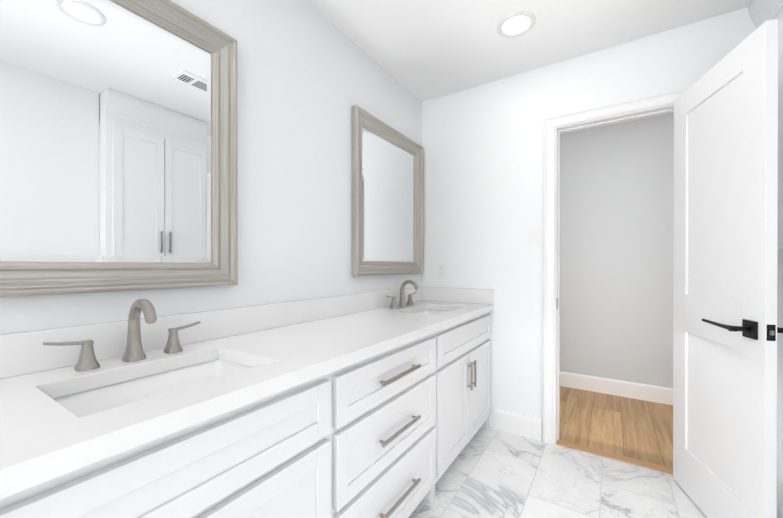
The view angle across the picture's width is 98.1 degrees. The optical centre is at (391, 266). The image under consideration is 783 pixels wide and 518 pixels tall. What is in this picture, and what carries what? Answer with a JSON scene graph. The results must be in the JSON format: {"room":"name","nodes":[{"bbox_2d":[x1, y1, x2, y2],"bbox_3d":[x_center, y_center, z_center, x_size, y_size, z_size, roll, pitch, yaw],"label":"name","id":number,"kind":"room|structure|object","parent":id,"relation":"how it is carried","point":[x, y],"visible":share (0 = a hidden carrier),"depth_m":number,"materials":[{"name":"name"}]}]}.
{"room":"bathroom","nodes":[
{"label":"bathroom","id":0,"kind":"room"},
{"bbox_2d":[0,0,421,334],"bbox_3d":[-0.904,-0.079,1.061,0.150,2.440,4.000,0,0,33],"label":"wall","id":1,"kind":"structure","parent":0,"point":[308,76],"depth_m":1.57,"materials":[{"name":"paint"}]},
{"bbox_2d":[0,0,237,297],"bbox_3d":[-0.843,-0.403,0.977,0.041,0.955,0.851,0,0,33],"label":"mirror","id":2,"kind":"object","parent":1,"relation":"attached to","point":[118,145],"visible":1,"depth_m":1.02,"materials":[{"name":"clear glass"}]},
{"bbox_2d":[0,288,423,375],"bbox_3d":[-0.621,0.218,1.342,0.020,0.105,3.179,0,0,33],"label":"backsplash","id":3,"kind":"structure","parent":1,"relation":"attached to","point":[20,351],"depth_m":1.25,"materials":[{"name":"white stone"}]},
{"bbox_2d":[352,105,422,275],"bbox_3d":[0.010,-0.436,2.300,0.041,0.980,0.824,0,0,33],"label":"mirror","id":4,"kind":"object","parent":1,"relation":"attached to","point":[387,199],"visible":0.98,"depth_m":2.23,"materials":[{"name":"clear glass"}]},
{"bbox_2d":[305,0,751,101],"bbox_3d":[0.152,-1.347,0.323,2.720,0.100,4.210,0,0,33],"label":"ceiling","id":5,"kind":"structure","parent":0,"point":[423,50],"depth_m":1.87,"materials":[{"name":"paint"}]},
{"bbox_2d":[497,11,535,37],"bbox_3d":[0.669,-1.297,1.828,0.196,0.008,0.196,0,0,33],"label":"recessed light","id":6,"kind":"object","parent":5,"relation":"in","point":[518,23],"visible":1,"depth_m":1.82,"materials":[{"name":"white plastic"}]},
{"bbox_2d":[408,386,706,517],"bbox_3d":[0.490,1.172,0.874,6.000,0.060,5.490,0,0,33],"label":"floor","id":7,"kind":"structure","parent":0,"point":[490,472],"depth_m":1.88,"materials":[{"name":"stone"}]},
{"bbox_2d":[0,308,493,517],"bbox_3d":[-0.378,0.726,1.200,0.584,0.830,3.200,0,0,33],"label":"bathroom vanity","id":8,"kind":"object","parent":7,"relation":"on","point":[371,405],"depth_m":0.97,"materials":[{"name":"paint"}]},
{"bbox_2d":[0,300,493,487],"bbox_3d":[-0.383,0.291,1.202,0.571,0.040,3.200,0,0,33],"label":"countertop","id":9,"kind":"structure","parent":8,"relation":"on","point":[42,430],"depth_m":0.83,"materials":[{"name":"white stone"}]},
{"bbox_2d":[40,299,203,371],"bbox_3d":[-0.714,0.182,0.969,0.152,0.178,0.377,0,0,33],"label":"faucet","id":10,"kind":"object","parent":9,"relation":"on","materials":[{"name":"silver metal"}]},
{"bbox_2d":[64,356,247,407],"bbox_3d":[-0.571,0.383,0.877,0.324,0.166,0.457,0,0,33],"label":"sink","id":11,"kind":"object","parent":9,"relation":"in","point":[124,387],"depth_m":0.97,"materials":[{"name":"white ceramic"}]},
{"bbox_2d":[384,280,419,307],"bbox_3d":[0.111,0.179,2.251,0.152,0.178,0.377,0,0,33],"label":"faucet","id":12,"kind":"object","parent":9,"relation":"on","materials":[{"name":"silver metal"}]},
{"bbox_2d":[556,440,672,473],"bbox_3d":[1.324,1.134,2.031,0.608,0.009,0.062,0,0,33],"label":"trim","id":13,"kind":"structure","parent":7,"relation":"on","point":[657,467],"depth_m":2.01,"materials":[{"name":"brown wood"}]},
{"bbox_2d":[749,0,776,28],"bbox_3d":[1.945,-0.079,1.394,0.559,2.438,0.352,0,0,33],"label":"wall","id":14,"kind":"structure","parent":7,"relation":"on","point":[761,12],"depth_m":1.60,"materials":[{"name":"paint"}]},
{"bbox_2d":[777,0,782,517],"bbox_3d":[1.754,-0.078,1.099,0.559,2.438,0.350,0,0,33],"label":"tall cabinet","id":15,"kind":"object","parent":7,"relation":"on","point":[779,2],"depth_m":1.43,"materials":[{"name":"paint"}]},
{"bbox_2d":[422,7,755,439],"bbox_3d":[1.284,-0.082,2.102,6.000,2.440,0.120,0,0,33],"label":"wall","id":16,"kind":"structure","parent":0,"point":[482,145],"depth_m":2.32,"materials":[{"name":"paint"}]},
{"bbox_2d":[437,263,445,277],"bbox_3d":[0.383,0.034,2.606,0.070,0.115,0.008,0,0,33],"label":"electrical outlet plate","id":17,"kind":"object","parent":16,"relation":"attached to","point":[441,270],"visible":1,"depth_m":2.60,"materials":[{"name":"white plastic"}]},
{"bbox_2d":[424,288,493,303],"bbox_3d":[0.476,0.214,2.539,0.567,0.105,0.020,0,0,33],"label":"backsplash","id":18,"kind":"structure","parent":16,"relation":"attached to","point":[461,295],"depth_m":2.50,"materials":[{"name":"white stone"}]},
{"bbox_2d":[494,407,541,440],"bbox_3d":[0.852,1.063,2.303,0.310,0.150,0.016,0,0,33],"label":"baseboard","id":19,"kind":"structure","parent":16,"relation":"attached to","point":[519,423],"depth_m":2.28,"materials":[{"name":"paint"}]},
{"bbox_2d":[528,227,538,244],"bbox_3d":[0.937,-0.199,2.247,0.070,0.115,0.010,0,0,33],"label":"switch plate","id":20,"kind":"object","parent":16,"relation":"attached to","point":[533,236],"visible":1,"depth_m":2.24,"materials":[{"name":"white plastic"}]},
{"bbox_2d":[543,86,690,443],"bbox_3d":[1.338,0.240,2.051,0.760,2.396,0.150,0,0,33],"label":"door frame","id":21,"kind":"structure","parent":16,"relation":"attached to","point":[551,124],"depth_m":2.18,"materials":[{"name":"paint"}]},
{"bbox_2d":[673,19,782,517],"bbox_3d":[1.433,0.128,1.507,0.167,2.005,0.636,0,0,16],"label":"door","id":22,"kind":"structure","parent":16,"relation":"in","point":[726,329],"depth_m":1.40,"materials":[{"name":"paint"}]},
{"bbox_2d":[560,113,673,387],"bbox_3d":[1.936,-0.085,3.115,6.300,2.440,0.150,0,0,33],"label":"wall","id":23,"kind":"structure","parent":0,"point":[616,242],"depth_m":2.96,"materials":[{"name":"paint"}]},
{"bbox_2d":[560,371,672,404],"bbox_3d":[1.891,1.068,3.049,5.980,0.135,0.014,0,0,33],"label":"baseboard","id":24,"kind":"structure","parent":23,"relation":"attached to","point":[651,393],"depth_m":2.98,"materials":[{"name":"paint"}]}
]}

